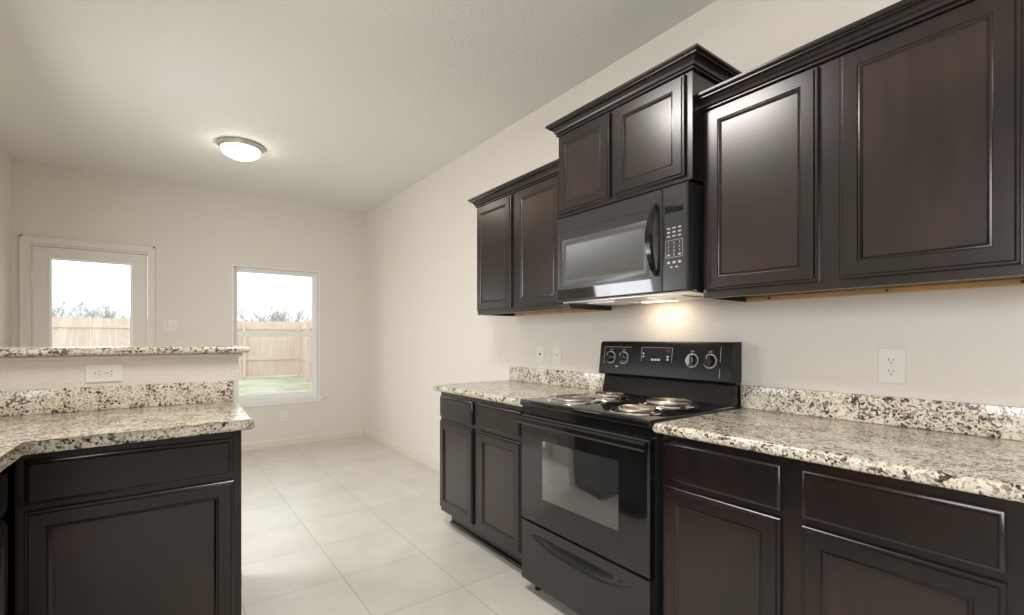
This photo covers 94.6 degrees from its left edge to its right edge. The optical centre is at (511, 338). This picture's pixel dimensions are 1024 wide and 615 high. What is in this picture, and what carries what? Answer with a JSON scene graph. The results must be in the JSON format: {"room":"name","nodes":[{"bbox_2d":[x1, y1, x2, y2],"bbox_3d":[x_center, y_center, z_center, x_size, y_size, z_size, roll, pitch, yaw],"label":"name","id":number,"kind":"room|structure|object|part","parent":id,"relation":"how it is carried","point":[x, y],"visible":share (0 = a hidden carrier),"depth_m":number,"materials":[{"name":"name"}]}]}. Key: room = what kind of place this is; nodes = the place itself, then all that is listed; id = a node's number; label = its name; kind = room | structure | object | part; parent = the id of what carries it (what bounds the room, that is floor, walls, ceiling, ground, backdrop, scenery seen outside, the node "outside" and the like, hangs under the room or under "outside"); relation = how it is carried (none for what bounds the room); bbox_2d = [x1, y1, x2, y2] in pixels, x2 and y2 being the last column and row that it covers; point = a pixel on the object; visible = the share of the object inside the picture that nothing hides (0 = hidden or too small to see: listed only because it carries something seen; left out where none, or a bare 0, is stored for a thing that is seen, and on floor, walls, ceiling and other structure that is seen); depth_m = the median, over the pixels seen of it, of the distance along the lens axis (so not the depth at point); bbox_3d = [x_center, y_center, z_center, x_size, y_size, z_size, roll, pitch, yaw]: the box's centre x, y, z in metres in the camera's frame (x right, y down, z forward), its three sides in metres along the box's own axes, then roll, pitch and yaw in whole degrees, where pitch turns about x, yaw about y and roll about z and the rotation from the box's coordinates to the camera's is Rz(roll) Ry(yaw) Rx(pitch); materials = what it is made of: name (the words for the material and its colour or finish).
{"room":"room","nodes":[
{"label":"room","id":0,"kind":"room"},
{"bbox_2d":[0,145,11,346],"bbox_3d":[-0.696,-0.167,-0.926,0.140,2.765,12.340,0,0,-37],"label":"wall","id":1,"kind":"structure","parent":0,"point":[5,159],"depth_m":3.91,"materials":[{"name":"beige paint"}]},
{"bbox_2d":[0,357,238,416],"bbox_3d":[-1.904,0.644,1.950,1.339,1.142,0.120,0,0,-37],"label":"wall","id":2,"kind":"structure","parent":0,"point":[51,374],"depth_m":2.05,"materials":[{"name":"beige paint"}]},
{"bbox_2d":[85,363,122,382],"bbox_3d":[-1.726,0.147,2.002,0.123,0.079,0.007,0,0,-37],"label":"wall outlet","id":3,"kind":"object","parent":2,"relation":"attached to","point":[113,372],"visible":1,"depth_m":2.00,"materials":[{"name":"white plastic"}]},
{"bbox_2d":[93,370,103,376],"bbox_3d":[-1.741,0.147,1.988,0.034,0.029,0.002,0,0,-37],"label":"receptacle","id":4,"kind":"object","parent":3,"relation":"attached to","point":[96,373],"depth_m":1.99,"materials":[{"name":"grey plastic"}]},
{"bbox_2d":[105,369,115,375],"bbox_3d":[-1.709,0.147,2.011,0.034,0.029,0.002,0,0,-37],"label":"receptacle","id":5,"kind":"object","parent":3,"relation":"attached to","point":[108,372],"depth_m":2.01,"materials":[{"name":"grey plastic"}]},
{"bbox_2d":[0,380,232,416],"bbox_3d":[-1.861,0.252,1.894,1.285,0.098,0.019,0,0,-37],"label":"backsplash","id":6,"kind":"structure","parent":2,"relation":"attached to","point":[57,400],"depth_m":2.00,"materials":[{"name":"stone"}]},
{"bbox_2d":[0,353,242,360],"bbox_3d":[-1.898,0.081,1.954,1.354,0.016,0.152,0,0,-37],"label":"trim","id":7,"kind":"structure","parent":2,"relation":"attached to","point":[37,358],"depth_m":2.01,"materials":[{"name":"beige paint"}]},
{"bbox_2d":[0,345,249,356],"bbox_3d":[-1.950,0.056,2.049,1.379,0.032,0.426,0,0,-37],"label":"bar","id":8,"kind":"object","parent":2,"relation":"on","point":[90,350],"visible":1,"depth_m":2.00,"materials":[{"name":"stone"}]},
{"bbox_2d":[12,159,364,442],"bbox_3d":[-3.170,-0.167,5.006,3.225,2.765,0.140,0,0,-37],"label":"wall","id":9,"kind":"structure","parent":0,"point":[197,235],"depth_m":4.97,"materials":[{"name":"beige paint"}]},
{"bbox_2d":[19,235,154,346],"bbox_3d":[-3.918,0.159,4.410,0.936,2.112,0.188,0,0,-37],"label":"door","id":10,"kind":"structure","parent":9,"relation":"in","point":[35,259],"depth_m":4.24,"materials":[{"name":"white paint"}]},
{"bbox_2d":[162,319,177,331],"bbox_3d":[-3.419,-0.128,4.725,0.126,0.122,0.015,0,0,-37],"label":"light switch","id":11,"kind":"object","parent":9,"relation":"attached to","point":[168,325],"visible":1,"depth_m":4.73,"materials":[{"name":"white plastic"}]},
{"bbox_2d":[232,265,322,406],"bbox_3d":[-2.658,-0.022,5.352,0.960,1.529,0.165,0,0,-37],"label":"window","id":12,"kind":"structure","parent":9,"relation":"in","point":[301,396],"depth_m":5.39,"materials":[{"name":"white plastic"}]},
{"bbox_3d":[-2.696,-0.394,5.403,0.828,0.719,0.023,0,0,-37],"label":"sash","id":13,"kind":"part","parent":12,"relation":"part of","materials":[{"name":"clear glass"}]},
{"bbox_3d":[-2.675,0.293,5.375,0.828,0.732,0.042,0,0,-37],"label":"sash","id":14,"kind":"part","parent":12,"relation":"part of","materials":[{"name":"white plastic"}]},
{"bbox_3d":[-2.637,0.708,5.324,0.960,0.068,0.096,0,0,-37],"label":"sill","id":15,"kind":"part","parent":12,"relation":"part of","materials":[{"name":"white plastic"}]},
{"bbox_2d":[280,411,287,421],"bbox_3d":[-2.582,0.883,5.350,0.079,0.123,0.007,0,0,-37],"label":"wall outlet","id":16,"kind":"object","parent":9,"relation":"attached to","point":[283,414],"visible":1,"depth_m":5.35,"materials":[{"name":"white plastic"}]},
{"bbox_2d":[241,429,364,450],"bbox_3d":[-2.677,1.173,5.276,2.108,0.084,0.014,0,0,-37],"label":"baseboard","id":17,"kind":"structure","parent":9,"relation":"attached to","point":[245,446],"depth_m":5.45,"materials":[{"name":"beige paint"}]},
{"bbox_2d":[0,0,715,213],"bbox_3d":[0.608,-1.625,0.039,3.385,0.150,12.620,0,0,-37],"label":"ceiling","id":18,"kind":"structure","parent":0,"point":[350,105],"depth_m":2.82,"materials":[{"name":"white paint"}]},
{"bbox_2d":[216,137,264,161],"bbox_3d":[-2.176,-1.483,3.795,0.336,0.134,0.336,0,0,-37],"label":"ceiling light","id":19,"kind":"object","parent":18,"relation":"attached to","point":[240,149],"visible":1,"depth_m":3.71,"materials":[{"name":"white glass"}]},
{"bbox_2d":[241,436,578,614],"bbox_3d":[0.608,1.275,0.039,3.385,0.120,12.620,0,0,-37],"label":"floor","id":20,"kind":"structure","parent":0,"point":[358,525],"depth_m":2.79,"materials":[{"name":"tile"}]},
{"bbox_2d":[0,461,14,614],"bbox_3d":[-1.583,0.778,0.966,0.681,0.873,1.836,0,0,-37],"label":"base cabinet","id":21,"kind":"object","parent":20,"relation":"on","point":[7,476],"visible":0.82,"depth_m":1.50,"materials":[{"name":"brown wood"}]},
{"bbox_3d":[-1.305,0.436,1.146,0.019,0.134,0.535,0,0,-37],"label":"drawer","id":22,"kind":"part","parent":21,"relation":"part of","materials":[{"name":"brown wood"}]},
{"bbox_3d":[-1.305,0.803,1.146,0.019,0.556,0.535,0,0,-37],"label":"door","id":23,"kind":"part","parent":21,"relation":"part of","materials":[{"name":"brown wood"}]},
{"bbox_2d":[0,380,254,471],"bbox_3d":[-1.317,0.271,1.158,1.335,0.136,1.848,0,0,-37],"label":"countertop","id":24,"kind":"structure","parent":21,"relation":"on","point":[28,433],"depth_m":1.82,"materials":[{"name":"stone"}]},
{"bbox_2d":[15,430,240,614],"bbox_3d":[-1.427,0.778,1.830,0.592,0.873,0.637,0,0,-37],"label":"base cabinet","id":25,"kind":"object","parent":20,"relation":"on","point":[153,527],"visible":0.88,"depth_m":1.57,"materials":[{"name":"brown wood"}]},
{"bbox_3d":[-1.246,0.436,1.579,0.541,0.134,0.019,0,0,-37],"label":"drawer","id":26,"kind":"part","parent":25,"relation":"part of","materials":[{"name":"brown wood"}]},
{"bbox_3d":[-1.245,0.802,1.580,0.545,0.558,0.019,0,0,-37],"label":"door","id":27,"kind":"part","parent":25,"relation":"part of","materials":[{"name":"brown wood"}]},
{"bbox_3d":[-1.247,0.802,1.583,0.423,0.436,0.006,0,0,-37],"label":"recessed panel","id":28,"kind":"part","parent":25,"relation":"part of","materials":[{"name":"brown wood"}]},
{"bbox_2d":[440,392,524,568],"bbox_3d":[0.043,0.778,2.864,0.607,0.873,0.918,0,0,-37],"label":"base cabinet","id":29,"kind":"object","parent":20,"relation":"on","point":[481,440],"visible":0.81,"depth_m":2.64,"materials":[{"name":"brown wood"}]},
{"bbox_3d":[-0.342,0.803,2.895,0.006,0.434,0.273,0,0,-37],"label":"recessed panel","id":30,"kind":"part","parent":29,"relation":"part of","materials":[{"name":"brown wood"}]},
{"bbox_3d":[-0.345,0.436,2.893,0.019,0.134,0.395,0,0,-37],"label":"drawer","id":31,"kind":"part","parent":29,"relation":"part of","materials":[{"name":"brown wood"}]},
{"bbox_3d":[-0.345,0.803,2.893,0.019,0.556,0.395,0,0,-37],"label":"door","id":32,"kind":"part","parent":29,"relation":"part of","materials":[{"name":"brown wood"}]},
{"bbox_3d":[-0.132,1.205,2.735,0.014,0.018,0.912,0,0,-37],"label":"shoe moulding","id":33,"kind":"part","parent":29,"relation":"part of","materials":[{"name":"brown wood"}]},
{"bbox_3d":[-0.070,0.803,2.527,0.006,0.434,0.273,0,0,-37],"label":"recessed panel","id":34,"kind":"part","parent":29,"relation":"part of","materials":[{"name":"brown wood"}]},
{"bbox_3d":[-0.072,0.436,2.525,0.019,0.134,0.395,0,0,-37],"label":"drawer","id":35,"kind":"part","parent":29,"relation":"part of","materials":[{"name":"brown wood"}]},
{"bbox_3d":[-0.072,0.803,2.525,0.019,0.556,0.395,0,0,-37],"label":"door","id":36,"kind":"part","parent":29,"relation":"part of","materials":[{"name":"brown wood"}]},
{"bbox_2d":[433,366,604,406],"bbox_3d":[0.023,0.271,2.868,0.632,0.136,0.948,0,0,-37],"label":"countertop","id":37,"kind":"structure","parent":29,"relation":"on","point":[510,392],"depth_m":2.86,"materials":[{"name":"stone"}]},
{"bbox_2d":[515,341,741,614],"bbox_3d":[0.508,0.615,2.165,0.674,1.198,0.755,0,0,-37],"label":"electric range","id":38,"kind":"object","parent":20,"relation":"on","point":[592,462],"visible":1,"depth_m":2.00,"materials":[{"name":"black metal"}]},
{"bbox_3d":[0.251,0.389,1.975,0.034,0.040,0.753,0,0,-37],"label":"handle","id":39,"kind":"part","parent":38,"relation":"part of","materials":[{"name":"black metal"}]},
{"bbox_3d":[0.283,1.013,1.998,0.034,0.281,0.747,0,0,-37],"label":"storage drawer","id":40,"kind":"part","parent":38,"relation":"part of","materials":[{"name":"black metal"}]},
{"bbox_3d":[0.281,0.614,1.997,0.040,0.498,0.747,0,0,-37],"label":"oven door","id":41,"kind":"part","parent":38,"relation":"part of","materials":[{"name":"black glass"}]},
{"bbox_3d":[0.285,0.340,2.000,0.030,0.034,0.747,0,0,-37],"label":"trim","id":42,"kind":"part","parent":38,"relation":"part of","materials":[{"name":"black metal"}]},
{"bbox_3d":[0.522,0.101,2.546,0.034,0.054,0.054,0,0,-37],"label":"knob","id":43,"kind":"part","parent":38,"relation":"part of","materials":[{"name":"black ceramic"}]},
{"bbox_3d":[0.574,0.101,2.476,0.034,0.054,0.054,0,0,-37],"label":"knob","id":44,"kind":"part","parent":38,"relation":"part of","materials":[{"name":"black ceramic"}]},
{"bbox_2d":[520,391,741,427],"bbox_3d":[0.520,0.308,2.174,0.644,0.029,0.755,0,0,-37],"label":"cooktop","id":45,"kind":"object","parent":38,"relation":"in","point":[602,409],"depth_m":2.03,"materials":[{"name":"black metal"}]},
{"bbox_3d":[0.741,0.104,2.337,0.092,0.176,0.753,0,0,-37],"label":"control panel","id":46,"kind":"part","parent":38,"relation":"part of","materials":[{"name":"black metal"}]},
{"bbox_3d":[0.811,0.101,2.155,0.034,0.054,0.054,0,0,-37],"label":"knob","id":47,"kind":"part","parent":38,"relation":"part of","materials":[{"name":"black ceramic"}]},
{"bbox_3d":[0.864,0.101,2.083,0.034,0.054,0.054,0,0,-37],"label":"knob","id":48,"kind":"part","parent":38,"relation":"part of","materials":[{"name":"black ceramic"}]},
{"bbox_2d":[663,434,1023,614],"bbox_3d":[1.046,0.778,1.508,0.607,0.873,0.919,0,0,-37],"label":"base cabinet","id":49,"kind":"object","parent":20,"relation":"on","point":[746,532],"visible":0.87,"depth_m":1.28,"materials":[{"name":"brown wood"}]},
{"bbox_3d":[0.664,0.803,1.536,0.006,0.434,0.276,0,0,-37],"label":"recessed panel","id":50,"kind":"part","parent":49,"relation":"part of","materials":[{"name":"brown wood"}]},
{"bbox_3d":[0.662,0.436,1.534,0.019,0.134,0.398,0,0,-37],"label":"drawer","id":51,"kind":"part","parent":49,"relation":"part of","materials":[{"name":"brown wood"}]},
{"bbox_3d":[0.662,0.803,1.534,0.019,0.556,0.398,0,0,-37],"label":"door","id":52,"kind":"part","parent":49,"relation":"part of","materials":[{"name":"brown wood"}]},
{"bbox_2d":[653,385,1023,502],"bbox_3d":[1.036,0.271,1.499,0.632,0.136,0.940,0,0,-37],"label":"countertop","id":53,"kind":"structure","parent":49,"relation":"on","point":[989,466],"depth_m":1.45,"materials":[{"name":"stone"}]},
{"bbox_3d":[0.936,0.803,1.169,0.006,0.434,0.277,0,0,-37],"label":"recessed panel","id":54,"kind":"part","parent":49,"relation":"part of","materials":[{"name":"brown wood"}]},
{"bbox_3d":[0.933,0.436,1.167,0.019,0.134,0.399,0,0,-37],"label":"drawer","id":55,"kind":"part","parent":49,"relation":"part of","materials":[{"name":"brown wood"}]},
{"bbox_3d":[0.933,0.803,1.167,0.019,0.556,0.399,0,0,-37],"label":"door","id":56,"kind":"part","parent":49,"relation":"part of","materials":[{"name":"brown wood"}]},
{"bbox_2d":[365,0,1023,461],"bbox_3d":[1.903,-0.167,0.999,0.160,2.765,12.620,0,0,-37],"label":"wall","id":57,"kind":"structure","parent":0,"point":[424,328],"depth_m":2.51,"materials":[{"name":"beige paint"}]},
{"bbox_2d":[365,429,439,471],"bbox_3d":[-0.916,1.173,4.659,0.014,0.084,3.098,0,0,-37],"label":"baseboard","id":58,"kind":"structure","parent":57,"relation":"attached to","point":[413,454],"depth_m":4.90,"materials":[{"name":"beige paint"}]},
{"bbox_2d":[467,159,610,315],"bbox_3d":[0.129,-0.549,2.943,0.374,0.784,0.949,0,0,-37],"label":"upper cabinet","id":59,"kind":"object","parent":57,"relation":"attached to","point":[517,218],"visible":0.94,"depth_m":2.80,"materials":[{"name":"brown wood"}]},
{"bbox_3d":[-0.117,-0.531,3.037,0.006,0.570,0.262,0,0,-37],"label":"recessed panel","id":60,"kind":"part","parent":59,"relation":"part of","materials":[{"name":"brown wood"}]},
{"bbox_3d":[-0.120,-0.531,3.035,0.019,0.692,0.384,0,0,-37],"label":"door","id":61,"kind":"part","parent":59,"relation":"part of","materials":[{"name":"brown wood"}]},
{"bbox_3d":[0.129,-0.912,2.943,0.374,0.058,0.949,0,0,-37],"label":"crown moulding","id":62,"kind":"part","parent":59,"relation":"part of","materials":[{"name":"brown wood"}]},
{"bbox_3d":[0.043,-0.538,2.847,0.019,0.763,0.898,0,0,-37],"label":"frame","id":63,"kind":"part","parent":59,"relation":"part of","materials":[{"name":"brown wood"}]},
{"bbox_3d":[0.147,-0.531,2.681,0.006,0.570,0.272,0,0,-37],"label":"recessed panel","id":64,"kind":"part","parent":59,"relation":"part of","materials":[{"name":"brown wood"}]},
{"bbox_3d":[0.144,-0.531,2.679,0.019,0.692,0.394,0,0,-37],"label":"door","id":65,"kind":"part","parent":59,"relation":"part of","materials":[{"name":"brown wood"}]},
{"bbox_3d":[0.286,-0.166,3.028,0.020,0.018,0.873,0,0,-37],"label":"hanging rail","id":66,"kind":"part","parent":59,"relation":"part of","materials":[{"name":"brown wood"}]},
{"bbox_2d":[536,345,543,363],"bbox_3d":[0.188,0.109,3.174,0.007,0.122,0.079,0,0,-37],"label":"wall plate","id":67,"kind":"object","parent":57,"relation":"attached to","point":[539,348],"visible":1,"depth_m":3.17,"materials":[{"name":"white plastic"}]},
{"bbox_2d":[509,366,604,390],"bbox_3d":[0.269,0.252,3.050,0.020,0.098,0.944,0,0,-37],"label":"backsplash","id":68,"kind":"structure","parent":57,"relation":"attached to","point":[585,380],"depth_m":2.99,"materials":[{"name":"stone"}]},
{"bbox_2d":[553,346,561,364],"bbox_3d":[0.286,0.111,3.035,0.015,0.122,0.079,0,0,-37],"label":"light switch","id":69,"kind":"object","parent":57,"relation":"attached to","point":[557,350],"visible":1,"depth_m":3.03,"materials":[{"name":"white plastic"}]},
{"bbox_2d":[545,43,741,218],"bbox_3d":[0.609,-0.856,2.232,0.449,0.478,0.863,0,0,-37],"label":"upper cabinet","id":70,"kind":"object","parent":57,"relation":"attached to","point":[645,134],"visible":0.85,"depth_m":2.01,"materials":[{"name":"brown wood"}]},
{"bbox_3d":[0.345,-0.831,2.287,0.006,0.271,0.219,0,0,-37],"label":"recessed panel","id":71,"kind":"part","parent":70,"relation":"part of","materials":[{"name":"brown wood"}]},
{"bbox_3d":[0.342,-0.831,2.285,0.019,0.393,0.341,0,0,-37],"label":"door","id":72,"kind":"part","parent":70,"relation":"part of","materials":[{"name":"brown wood"}]},
{"bbox_3d":[0.477,-0.846,2.135,0.019,0.458,0.761,0,0,-37],"label":"frame","id":73,"kind":"part","parent":70,"relation":"part of","materials":[{"name":"brown wood"}]},
{"bbox_2d":[557,181,705,305],"bbox_3d":[0.599,-0.393,2.232,0.462,0.435,0.751,0,0,-37],"label":"microwave","id":74,"kind":"object","parent":70,"relation":"attached to","point":[647,248],"visible":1,"depth_m":2.03,"materials":[{"name":"black"}]},
{"bbox_3d":[0.432,-0.397,2.182,0.036,0.424,0.634,0,0,-37],"label":"door","id":75,"kind":"part","parent":74,"relation":"part of","materials":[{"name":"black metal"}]},
{"bbox_3d":[0.570,-0.403,1.931,0.057,0.295,0.042,0,0,-37],"label":"handle","id":76,"kind":"part","parent":74,"relation":"part of","materials":[{"name":"black plastic"}]},
{"bbox_3d":[0.656,-0.397,1.879,0.036,0.424,0.115,0,0,-37],"label":"control panel","id":77,"kind":"part","parent":74,"relation":"part of","materials":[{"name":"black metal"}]},
{"bbox_3d":[0.609,-1.066,2.232,0.449,0.058,0.863,0,0,-37],"label":"crown moulding","id":78,"kind":"part","parent":70,"relation":"part of","materials":[{"name":"brown wood"}]},
{"bbox_3d":[0.570,-0.831,1.983,0.006,0.271,0.230,0,0,-37],"label":"recessed panel","id":79,"kind":"part","parent":70,"relation":"part of","materials":[{"name":"brown wood"}]},
{"bbox_3d":[0.568,-0.831,1.981,0.019,0.393,0.352,0,0,-37],"label":"door","id":80,"kind":"part","parent":70,"relation":"part of","materials":[{"name":"brown wood"}]},
{"bbox_2d":[696,0,1023,301],"bbox_3d":[1.140,-0.553,1.578,0.374,0.792,0.919,0,0,-37],"label":"upper cabinet","id":81,"kind":"object","parent":57,"relation":"attached to","point":[882,152],"visible":1,"depth_m":1.41,"materials":[{"name":"brown wood"}]},
{"bbox_3d":[0.879,-0.534,1.691,0.006,0.576,0.268,0,0,-37],"label":"recessed panel","id":82,"kind":"part","parent":81,"relation":"part of","materials":[{"name":"brown wood"}]},
{"bbox_3d":[0.876,-0.534,1.689,0.019,0.698,0.390,0,0,-37],"label":"door","id":83,"kind":"part","parent":81,"relation":"part of","materials":[{"name":"brown wood"}]},
{"bbox_3d":[1.010,-0.920,1.482,0.050,0.058,0.919,0,0,-37],"label":"crown moulding","id":84,"kind":"part","parent":81,"relation":"part of","materials":[{"name":"brown wood"}]},
{"bbox_3d":[1.282,-0.166,1.683,0.020,0.018,0.894,0,0,-37],"label":"hanging rail","id":85,"kind":"part","parent":81,"relation":"part of","materials":[{"name":"brown wood"}]},
{"bbox_3d":[1.148,-0.534,1.329,0.006,0.576,0.268,0,0,-37],"label":"recessed panel","id":86,"kind":"part","parent":81,"relation":"part of","materials":[{"name":"brown wood"}]},
{"bbox_3d":[1.145,-0.534,1.327,0.019,0.698,0.390,0,0,-37],"label":"door","id":87,"kind":"part","parent":81,"relation":"part of","materials":[{"name":"brown wood"}]},
{"bbox_2d":[742,385,1023,440],"bbox_3d":[1.282,0.252,1.682,0.020,0.098,0.936,0,0,-37],"label":"backsplash","id":88,"kind":"structure","parent":57,"relation":"attached to","point":[995,421],"depth_m":1.62,"materials":[{"name":"stone"}]},
{"bbox_2d":[878,348,905,384],"bbox_3d":[1.321,0.097,1.645,0.007,0.123,0.079,0,0,-37],"label":"wall outlet","id":89,"kind":"object","parent":57,"relation":"attached to","point":[891,362],"visible":1,"depth_m":1.64,"materials":[{"name":"white plastic"}]},
{"bbox_2d":[886,367,896,376],"bbox_3d":[1.319,0.117,1.643,0.002,0.034,0.029,0,0,-37],"label":"receptacle","id":90,"kind":"object","parent":89,"relation":"attached to","point":[890,371],"depth_m":1.64,"materials":[{"name":"grey plastic"}]},
{"bbox_2d":[886,356,896,365],"bbox_3d":[1.319,0.078,1.643,0.002,0.034,0.029,0,0,-37],"label":"receptacle","id":91,"kind":"object","parent":89,"relation":"attached to","point":[890,360],"depth_m":1.64,"materials":[{"name":"grey plastic"}]},
{"label":"outside","id":92,"kind":"structure","parent":0,"visible":0},
{"bbox_2d":[102,306,129,317],"bbox_3d":[-63.549,-2.011,75.000,5.131,6.743,4.692,0,0,36],"label":"bare tree","id":93,"kind":"object","parent":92,"point":[115,306],"visible":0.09,"depth_m":76.30,"materials":[{"name":"grey plant"}]},
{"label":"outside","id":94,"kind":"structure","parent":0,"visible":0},
{"bbox_2d":[239,347,310,394],"bbox_3d":[1.659,1.340,1.228,180.000,0.001,180.000,0,0,-37],"label":"lawn","id":95,"kind":"structure","parent":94,"point":[281,383],"depth_m":13.70,"materials":[{"name":"green plant"}]},
{"bbox_2d":[52,299,86,317],"bbox_3d":[-60.717,-2.027,63.054,7.629,6.750,5.175,0,0,10],"label":"bare tree","id":96,"kind":"object","parent":95,"relation":"on","point":[63,301],"visible":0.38,"depth_m":63.05,"materials":[{"name":"grey plant"}]},
{"bbox_2d":[56,311,84,341],"bbox_3d":[-34.244,-0.451,36.835,2.599,3.604,2.594,0,0,1],"label":"bare tree","id":97,"kind":"object","parent":95,"relation":"on","point":[77,316],"visible":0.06,"depth_m":36.44,"materials":[{"name":"grey plant"}]},
{"bbox_2d":[53,309,103,335],"bbox_3d":[-42.282,-0.785,46.200,4.690,4.256,2.861,0,0,-29],"label":"bare tree","id":98,"kind":"object","parent":95,"relation":"on","point":[64,309],"visible":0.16,"depth_m":46.32,"materials":[{"name":"grey plant"}]},
{"bbox_2d":[63,305,120,334],"bbox_3d":[-48.366,-1.316,55.543,5.321,5.324,3.962,0,0,-9],"label":"bare tree","id":99,"kind":"object","parent":95,"relation":"on","point":[110,311],"visible":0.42,"depth_m":55.31,"materials":[{"name":"grey plant"}]},
{"bbox_2d":[79,300,125,345],"bbox_3d":[-57.140,-2.023,65.925,5.719,6.759,7.347,0,0,-43],"label":"bare tree","id":100,"kind":"object","parent":95,"relation":"on","point":[82,306],"visible":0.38,"depth_m":65.47,"materials":[{"name":"grey plant"}]},
{"bbox_2d":[52,317,301,377],"bbox_3d":[-11.056,0.360,14.366,10.200,1.951,0.150,0,0,-37],"label":"wooden fence","id":101,"kind":"object","parent":95,"relation":"on","point":[283,351],"visible":0.3,"depth_m":15.92,"materials":[{"name":"brown wood"}]},
{"bbox_3d":[-11.076,-0.350,14.393,10.200,0.090,0.038,0,0,-37],"label":"rail","id":102,"kind":"part","parent":101,"relation":"part of","materials":[{"name":"brown wood"}]},
{"bbox_3d":[-8.989,0.415,15.859,0.090,1.840,0.089,0,0,-37],"label":"post","id":103,"kind":"part","parent":101,"relation":"part of","materials":[{"name":"brown wood"}]},
{"bbox_3d":[-11.076,0.700,14.393,10.200,0.090,0.038,0,0,-37],"label":"rail","id":104,"kind":"part","parent":101,"relation":"part of","materials":[{"name":"brown wood"}]},
{"bbox_2d":[237,308,278,325],"bbox_3d":[-32.951,-1.319,60.085,6.062,5.344,4.007,0,0,-32],"label":"bare tree","id":105,"kind":"object","parent":95,"relation":"on","point":[240,314],"visible":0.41,"depth_m":59.61,"materials":[{"name":"grey plant"}]},
{"bbox_2d":[250,308,278,346],"bbox_3d":[-35.761,-1.669,69.218,4.213,6.055,4.608,0,0,-1],"label":"bare tree","id":106,"kind":"object","parent":95,"relation":"on","point":[258,308],"visible":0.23,"depth_m":68.63,"materials":[{"name":"grey plant"}]},
{"bbox_2d":[260,302,293,319],"bbox_3d":[-38.604,-2.310,77.704,5.741,7.308,7.680,0,0,-21],"label":"bare tree","id":107,"kind":"object","parent":95,"relation":"on","point":[262,307],"visible":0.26,"depth_m":76.66,"materials":[{"name":"grey plant"}]},
{"bbox_2d":[260,308,296,329],"bbox_3d":[-22.446,-0.781,45.457,3.163,4.252,4.249,0,0,29],"label":"bare tree","id":108,"kind":"object","parent":95,"relation":"on","point":[284,317],"visible":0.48,"depth_m":45.22,"materials":[{"name":"grey plant"}]},
{"bbox_2d":[282,309,311,321],"bbox_3d":[-24.648,-1.063,54.380,3.622,4.830,5.479,0,0,-39],"label":"bare tree","id":109,"kind":"object","parent":95,"relation":"on","point":[300,313],"visible":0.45,"depth_m":53.55,"materials":[{"name":"grey plant"}]},
{"bbox_2d":[298,319,311,380],"bbox_3d":[-5.105,0.359,12.669,0.152,1.952,9.590,0,0,-31],"label":"wooden fence","id":110,"kind":"object","parent":95,"relation":"on","point":[307,324],"visible":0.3,"depth_m":15.92,"materials":[{"name":"brown wood"}]},
{"bbox_3d":[-7.540,0.415,16.742,0.089,1.840,0.090,0,0,-30],"label":"post","id":111,"kind":"part","parent":110,"relation":"part of","materials":[{"name":"brown wood"}]},
{"bbox_3d":[-6.356,0.415,14.732,0.089,1.840,0.090,0,0,-30],"label":"post","id":112,"kind":"part","parent":110,"relation":"part of","materials":[{"name":"brown wood"}]}
]}

